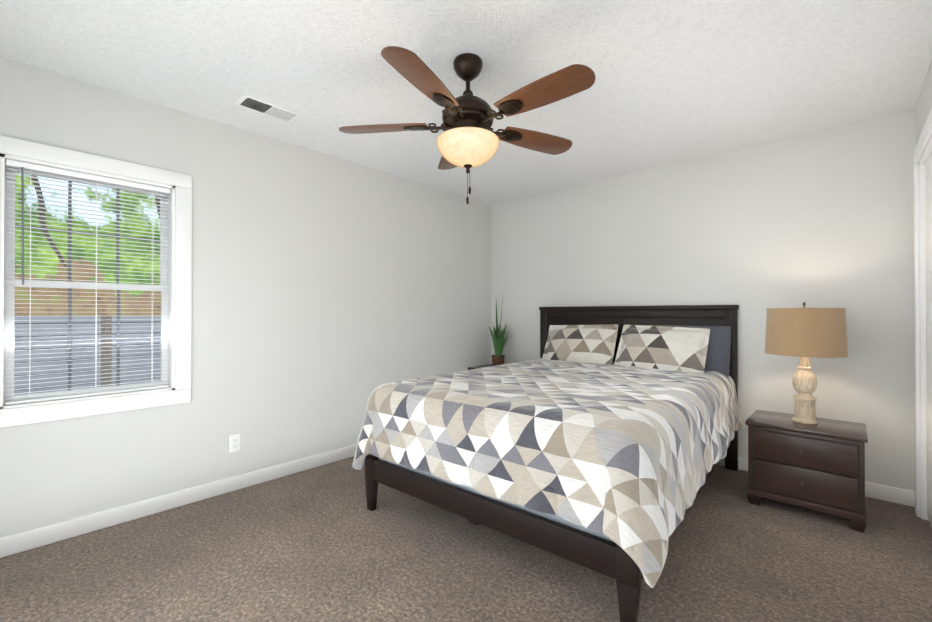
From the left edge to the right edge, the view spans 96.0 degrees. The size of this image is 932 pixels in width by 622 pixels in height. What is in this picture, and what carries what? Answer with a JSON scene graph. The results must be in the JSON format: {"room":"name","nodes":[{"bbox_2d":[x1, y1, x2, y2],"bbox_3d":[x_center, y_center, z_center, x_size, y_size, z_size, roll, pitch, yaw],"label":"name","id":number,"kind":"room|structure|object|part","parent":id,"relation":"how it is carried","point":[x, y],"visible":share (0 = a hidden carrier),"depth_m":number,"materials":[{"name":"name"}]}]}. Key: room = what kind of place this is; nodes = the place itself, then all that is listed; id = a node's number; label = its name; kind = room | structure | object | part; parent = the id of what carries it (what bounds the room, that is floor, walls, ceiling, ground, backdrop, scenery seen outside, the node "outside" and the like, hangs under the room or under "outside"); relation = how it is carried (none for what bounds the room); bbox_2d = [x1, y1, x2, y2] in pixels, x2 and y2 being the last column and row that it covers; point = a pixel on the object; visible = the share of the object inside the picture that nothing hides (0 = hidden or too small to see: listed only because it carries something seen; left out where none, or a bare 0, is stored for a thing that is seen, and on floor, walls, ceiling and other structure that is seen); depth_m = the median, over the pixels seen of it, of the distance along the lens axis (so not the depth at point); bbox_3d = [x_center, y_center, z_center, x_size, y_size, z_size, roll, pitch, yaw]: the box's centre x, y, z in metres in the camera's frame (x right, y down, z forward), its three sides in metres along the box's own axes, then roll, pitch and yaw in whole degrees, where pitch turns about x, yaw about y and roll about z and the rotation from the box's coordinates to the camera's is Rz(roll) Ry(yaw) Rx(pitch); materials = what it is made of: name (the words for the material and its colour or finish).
{"room":"bedroom","nodes":[
{"label":"bedroom","id":0,"kind":"room"},
{"bbox_2d":[0,56,491,537],"bbox_3d":[-1.177,-0.016,3.336,0.140,2.440,4.480,0,0,43],"label":"wall","id":1,"kind":"structure","parent":0,"point":[330,294],"depth_m":2.94,"materials":[{"name":"paint"}]},
{"bbox_2d":[0,135,191,427],"bbox_3d":[-2.068,-0.141,2.342,0.170,1.420,0.890,0,0,43],"label":"window","id":2,"kind":"structure","parent":1,"relation":"in","point":[173,385],"depth_m":2.32,"materials":[{"name":"white"}]},
{"bbox_3d":[-2.099,-0.141,2.371,0.034,1.146,0.616,0,0,43],"label":"glass","id":3,"kind":"part","parent":2,"relation":"part of","materials":[{"name":"white"}]},
{"bbox_2d":[0,444,356,557],"bbox_3d":[-1.118,1.156,3.276,0.018,0.095,4.200,0,0,43],"label":"baseboard","id":4,"kind":"structure","parent":1,"relation":"attached to","point":[34,538],"depth_m":2.48,"materials":[{"name":"white"}]},
{"bbox_2d":[229,433,239,452],"bbox_3d":[-1.551,0.886,2.813,0.009,0.116,0.072,0,0,43],"label":"electrical outlet plate","id":5,"kind":"object","parent":1,"relation":"attached to","point":[234,442],"visible":1,"depth_m":2.81,"materials":[{"name":"white plastic"}]},
{"bbox_2d":[0,453,931,621],"bbox_3d":[0.109,1.258,2.149,3.630,0.120,4.480,0,0,43],"label":"floor","id":6,"kind":"structure","parent":0,"point":[322,543],"depth_m":1.96,"materials":[{"name":"carpet"}]},
{"bbox_2d":[468,364,491,369],"bbox_3d":[0.340,0.905,4.436,0.524,0.610,0.440,0,0,43],"label":"nightstand","id":7,"kind":"object","parent":6,"relation":"on","point":[480,366],"visible":0.04,"depth_m":4.54,"materials":[{"name":"brown wood"}]},
{"bbox_2d":[488,300,508,365],"bbox_3d":[0.349,0.217,4.469,0.291,0.762,0.326,0,0,43],"label":"plant","id":8,"kind":"object","parent":7,"relation":"on","point":[499,340],"visible":0.9,"depth_m":4.41,"materials":[{"name":"green plant"}]},
{"bbox_2d":[352,305,742,621],"bbox_3d":[0.693,0.576,2.854,1.782,1.250,2.285,0,0,40],"label":"bed","id":9,"kind":"object","parent":6,"relation":"on","point":[602,440],"visible":1,"depth_m":2.05,"materials":[{"name":"multicoloured fabric"}]},
{"bbox_2d":[745,410,867,532],"bbox_3d":[2.080,0.943,2.575,0.554,0.515,0.440,0,0,43],"label":"nightstand","id":10,"kind":"object","parent":6,"relation":"on","point":[819,466],"visible":1,"depth_m":2.43,"materials":[{"name":"brown wood"}]},
{"bbox_2d":[764,302,848,423],"bbox_3d":[2.090,0.313,2.590,0.403,0.740,0.403,0,0,43],"label":"lamp","id":11,"kind":"object","parent":10,"relation":"on","point":[804,334],"visible":1,"depth_m":2.48,"materials":[{"name":"beige fabric"}]},
{"bbox_3d":[2.090,0.123,2.591,0.403,0.289,0.403,0,0,43],"label":"lamp shade","id":12,"kind":"part","parent":11,"relation":"part of","materials":[{"name":"beige fabric"}]},
{"bbox_2d":[0,0,931,204],"bbox_3d":[0.109,-1.302,2.163,3.630,0.120,4.480,0,0,43],"label":"ceiling","id":13,"kind":"structure","parent":0,"point":[677,81],"depth_m":2.12,"materials":[{"name":"white paint"}]},
{"bbox_2d":[234,93,301,122],"bbox_3d":[-1.207,-1.236,2.569,0.160,0.010,0.340,0,0,43],"label":"ceiling vent","id":14,"kind":"object","parent":13,"relation":"in","point":[265,107],"visible":1,"depth_m":2.55,"materials":[{"name":"white metal"}]},
{"bbox_2d":[339,46,595,204],"bbox_3d":[0.050,-0.888,2.051,1.219,0.710,1.272,0,0,43],"label":"ceiling fan","id":15,"kind":"object","parent":13,"relation":"hanging from","point":[468,138],"visible":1,"depth_m":1.97,"materials":[{"name":"brown wood"}]},
{"bbox_3d":[0.010,-1.051,2.090,0.256,0.384,0.256,0,0,43],"label":"motor","id":16,"kind":"part","parent":15,"relation":"part of","materials":[{"name":"brown metal"}]},
{"bbox_3d":[0.010,-0.790,2.088,0.312,0.135,0.312,0,0,43],"label":"lamp shade","id":17,"kind":"part","parent":15,"relation":"part of","materials":[{"name":"white glass"}]},
{"bbox_2d":[492,109,915,490],"bbox_3d":[1.576,-0.014,3.755,3.350,2.440,0.140,0,0,43],"label":"wall","id":18,"kind":"structure","parent":0,"point":[821,219],"depth_m":3.09,"materials":[{"name":"paint"}]},
{"bbox_2d":[718,457,914,506],"bbox_3d":[1.530,1.158,3.676,3.320,0.095,0.030,0,0,43],"label":"baseboard","id":19,"kind":"structure","parent":18,"relation":"attached to","point":[872,490],"depth_m":2.65,"materials":[{"name":"white"}]},
{"bbox_2d":[916,59,931,144],"bbox_3d":[1.395,-0.028,0.976,0.140,2.440,4.480,0,0,43],"label":"wall","id":20,"kind":"structure","parent":0,"point":[924,105],"depth_m":2.20,"materials":[{"name":"paint"}]},
{"bbox_2d":[913,107,931,526],"bbox_3d":[1.766,0.121,1.395,0.160,2.145,2.890,0,0,43],"label":"trim","id":21,"kind":"structure","parent":20,"relation":"attached to","point":[922,199],"depth_m":2.42,"materials":[{"name":"white"}]},
{"label":"outside","id":22,"kind":"structure","parent":0,"visible":0},
{"bbox_2d":[14,172,160,395],"bbox_3d":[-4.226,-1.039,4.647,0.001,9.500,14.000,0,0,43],"label":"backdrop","id":23,"kind":"structure","parent":22,"point":[77,331],"depth_m":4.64,"materials":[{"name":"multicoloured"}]}
]}

